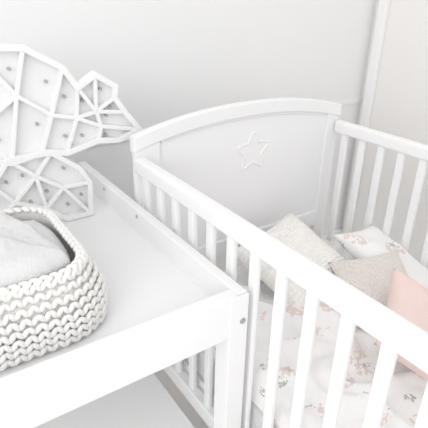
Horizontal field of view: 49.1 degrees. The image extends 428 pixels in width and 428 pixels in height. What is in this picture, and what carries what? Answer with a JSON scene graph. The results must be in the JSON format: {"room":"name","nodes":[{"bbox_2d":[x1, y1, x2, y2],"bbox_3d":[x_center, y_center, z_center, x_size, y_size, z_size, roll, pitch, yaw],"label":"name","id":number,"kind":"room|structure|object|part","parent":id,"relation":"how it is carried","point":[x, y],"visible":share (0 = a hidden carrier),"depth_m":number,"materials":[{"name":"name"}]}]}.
{"room":"children's room","nodes":[
{"label":"children's room","id":0,"kind":"room"},
{"bbox_2d":[0,0,376,270],"bbox_3d":[-0.905,-0.552,1.130,4.100,2.600,0.100,-16,31,-31],"label":"wall","id":1,"kind":"structure","parent":0,"point":[167,59],"depth_m":1.71,"materials":[{"name":"white paint"}]},
{"bbox_2d":[89,98,361,147],"bbox_3d":[-0.926,-0.096,1.271,4.000,0.025,0.006,-16,31,-31],"label":"trim","id":2,"kind":"structure","parent":1,"relation":"attached to","point":[358,100],"depth_m":2.23,"materials":[{"name":"white paint"}]},
{"bbox_2d":[224,228,342,270],"bbox_3d":[-0.938,0.597,1.601,4.000,0.120,0.018,-16,31,-31],"label":"baseboard","id":3,"kind":"structure","parent":1,"relation":"attached to","point":[339,231],"depth_m":2.57,"materials":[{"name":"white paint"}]},
{"bbox_2d":[167,365,213,427],"bbox_3d":[0.083,1.306,0.378,4.100,0.050,3.700,-16,31,-31],"label":"floor","id":4,"kind":"structure","parent":0,"point":[175,393],"depth_m":1.64,"materials":[{"name":"white wood"}]},
{"bbox_2d":[0,161,248,427],"bbox_3d":[-0.508,0.430,1.202,0.776,0.785,0.888,-16,31,-31],"label":"table","id":5,"kind":"object","parent":4,"relation":"on","point":[168,304],"visible":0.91,"depth_m":0.96,"materials":[{"name":"white paint"}]},
{"bbox_2d":[0,207,107,371],"bbox_3d":[-0.409,0.102,0.918,0.331,0.171,0.398,-16,31,-31],"label":"basket","id":6,"kind":"object","parent":5,"relation":"on","point":[53,294],"visible":1,"depth_m":0.82,"materials":[{"name":"white fabric"}]},
{"bbox_2d":[0,212,70,287],"bbox_3d":[-0.408,0.057,0.897,0.224,0.072,0.292,-16,31,-31],"label":"blanket","id":7,"kind":"object","parent":6,"relation":"on","point":[30,252],"depth_m":0.84,"materials":[{"name":"white fabric"}]},
{"bbox_2d":[0,44,142,221],"bbox_3d":[-0.457,-0.179,1.160,0.614,0.467,0.026,-16,31,-31],"label":"lamp","id":8,"kind":"object","parent":5,"relation":"on","point":[47,115],"visible":0.97,"depth_m":1.19,"materials":[{"name":"white wood"}]},
{"bbox_2d":[34,373,194,427],"bbox_3d":[-0.513,0.557,1.266,0.736,0.020,0.842,-16,31,-31],"label":"shelf","id":9,"kind":"object","parent":5,"relation":"attached to","point":[145,402],"depth_m":1.28,"materials":[{"name":"white paint"}]},
{"bbox_3d":[0.027,0.535,1.101,0.044,0.705,0.044,-16,31,-31],"label":"leg","id":10,"kind":"part","parent":5,"relation":"part of","materials":[{"name":"white paint"}]},
{"bbox_3d":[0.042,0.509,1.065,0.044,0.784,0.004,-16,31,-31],"label":"leg","id":11,"kind":"part","parent":5,"relation":"part of","materials":[{"name":"white paint"}]},
{"bbox_2d":[130,97,427,427],"bbox_3d":[0.505,0.378,1.101,0.810,1.006,1.460,-16,31,-31],"label":"cot","id":12,"kind":"object","parent":4,"relation":"on","point":[219,178],"visible":0.74,"depth_m":1.24,"materials":[{"name":"white paint"}]},
{"bbox_3d":[0.184,0.664,0.996,0.030,0.050,1.414,-16,31,-31],"label":"rail","id":13,"kind":"part","parent":12,"relation":"part of","materials":[{"name":"white paint"}]},
{"bbox_3d":[0.501,0.543,1.181,0.735,0.020,1.380,-16,31,-31],"label":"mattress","id":14,"kind":"part","parent":12,"relation":"part of","materials":[{"name":"white paint"}]},
{"bbox_3d":[0.501,0.483,1.155,0.726,0.110,1.365,-16,31,-31],"label":"mattress","id":15,"kind":"part","parent":12,"relation":"part of","materials":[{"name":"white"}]},
{"bbox_3d":[0.111,-0.298,1.431,0.794,0.093,0.028,-16,31,-31],"label":"headboard rail","id":16,"kind":"part","parent":12,"relation":"part of","materials":[{"name":"white paint"}]},
{"bbox_3d":[0.111,-0.284,1.436,0.624,0.040,0.011,-16,31,-31],"label":"headboard moulding","id":17,"kind":"part","parent":12,"relation":"part of","materials":[{"name":"white paint"}]},
{"bbox_3d":[0.104,-0.104,1.528,0.710,0.486,0.012,-16,31,-31],"label":"headboard panel","id":18,"kind":"part","parent":12,"relation":"part of","materials":[{"name":"white paint"}]},
{"bbox_3d":[0.110,0.086,1.623,0.670,0.060,0.024,-16,31,-31],"label":"headboard rail","id":19,"kind":"part","parent":12,"relation":"part of","materials":[{"name":"white paint"}]},
{"bbox_3d":[0.196,0.127,0.736,0.034,0.042,1.414,-16,31,-31],"label":"rail","id":20,"kind":"part","parent":12,"relation":"part of","materials":[{"name":"white paint"}]},
{"bbox_2d":[237,213,345,306],"bbox_3d":[0.248,0.142,1.457,0.256,0.167,0.310,23,34,38],"label":"cushion","id":21,"kind":"object","parent":12,"relation":"on","point":[291,231],"visible":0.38,"depth_m":1.44,"materials":[{"name":"white fabric"}]},
{"bbox_2d":[213,238,426,427],"bbox_3d":[0.502,0.395,1.114,0.718,0.078,1.350,-16,31,-31],"label":"duvet","id":22,"kind":"object","parent":12,"relation":"on","point":[407,388],"depth_m":1.11,"materials":[{"name":"fabric"}]},
{"bbox_2d":[329,249,407,328],"bbox_3d":[0.472,0.210,1.351,0.230,0.124,0.201,-3,26,-9],"label":"knit cushion","id":23,"kind":"object","parent":12,"relation":"on","point":[372,275],"visible":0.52,"depth_m":1.35,"materials":[{"name":"beige fabric"}]},
{"bbox_2d":[333,225,427,288],"bbox_3d":[0.558,0.158,1.471,0.190,0.125,0.352,-14,30,-28],"label":"floral pillow","id":24,"kind":"object","parent":12,"relation":"on","point":[370,241],"visible":0.47,"depth_m":1.48,"materials":[{"name":"fabric"}]},
{"bbox_3d":[0.832,-0.051,1.132,0.034,0.042,1.414,-16,31,-31],"label":"rail","id":25,"kind":"part","parent":12,"relation":"part of","materials":[{"name":"white paint"}]},
{"bbox_2d":[374,268,427,380],"bbox_3d":[0.522,0.291,1.152,0.216,0.181,0.290,13,28,22],"label":"cushion","id":26,"kind":"object","parent":12,"relation":"on","point":[407,297],"visible":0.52,"depth_m":1.15,"materials":[{"name":"pink fabric"}]},
{"bbox_2d":[341,0,427,268],"bbox_3d":[1.789,-0.330,0.792,0.100,2.600,3.600,-16,31,-31],"label":"wall","id":27,"kind":"structure","parent":0,"point":[400,104],"depth_m":2.15,"materials":[{"name":"white paint"}]},
{"bbox_2d":[343,0,389,231],"bbox_3d":[0.752,-1.015,2.023,0.030,2.480,0.044,-16,31,-31],"label":"board","id":28,"kind":"object","parent":27,"relation":"attached to","point":[383,5],"visible":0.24,"depth_m":2.18,"materials":[{"name":"white paint"}]}
]}

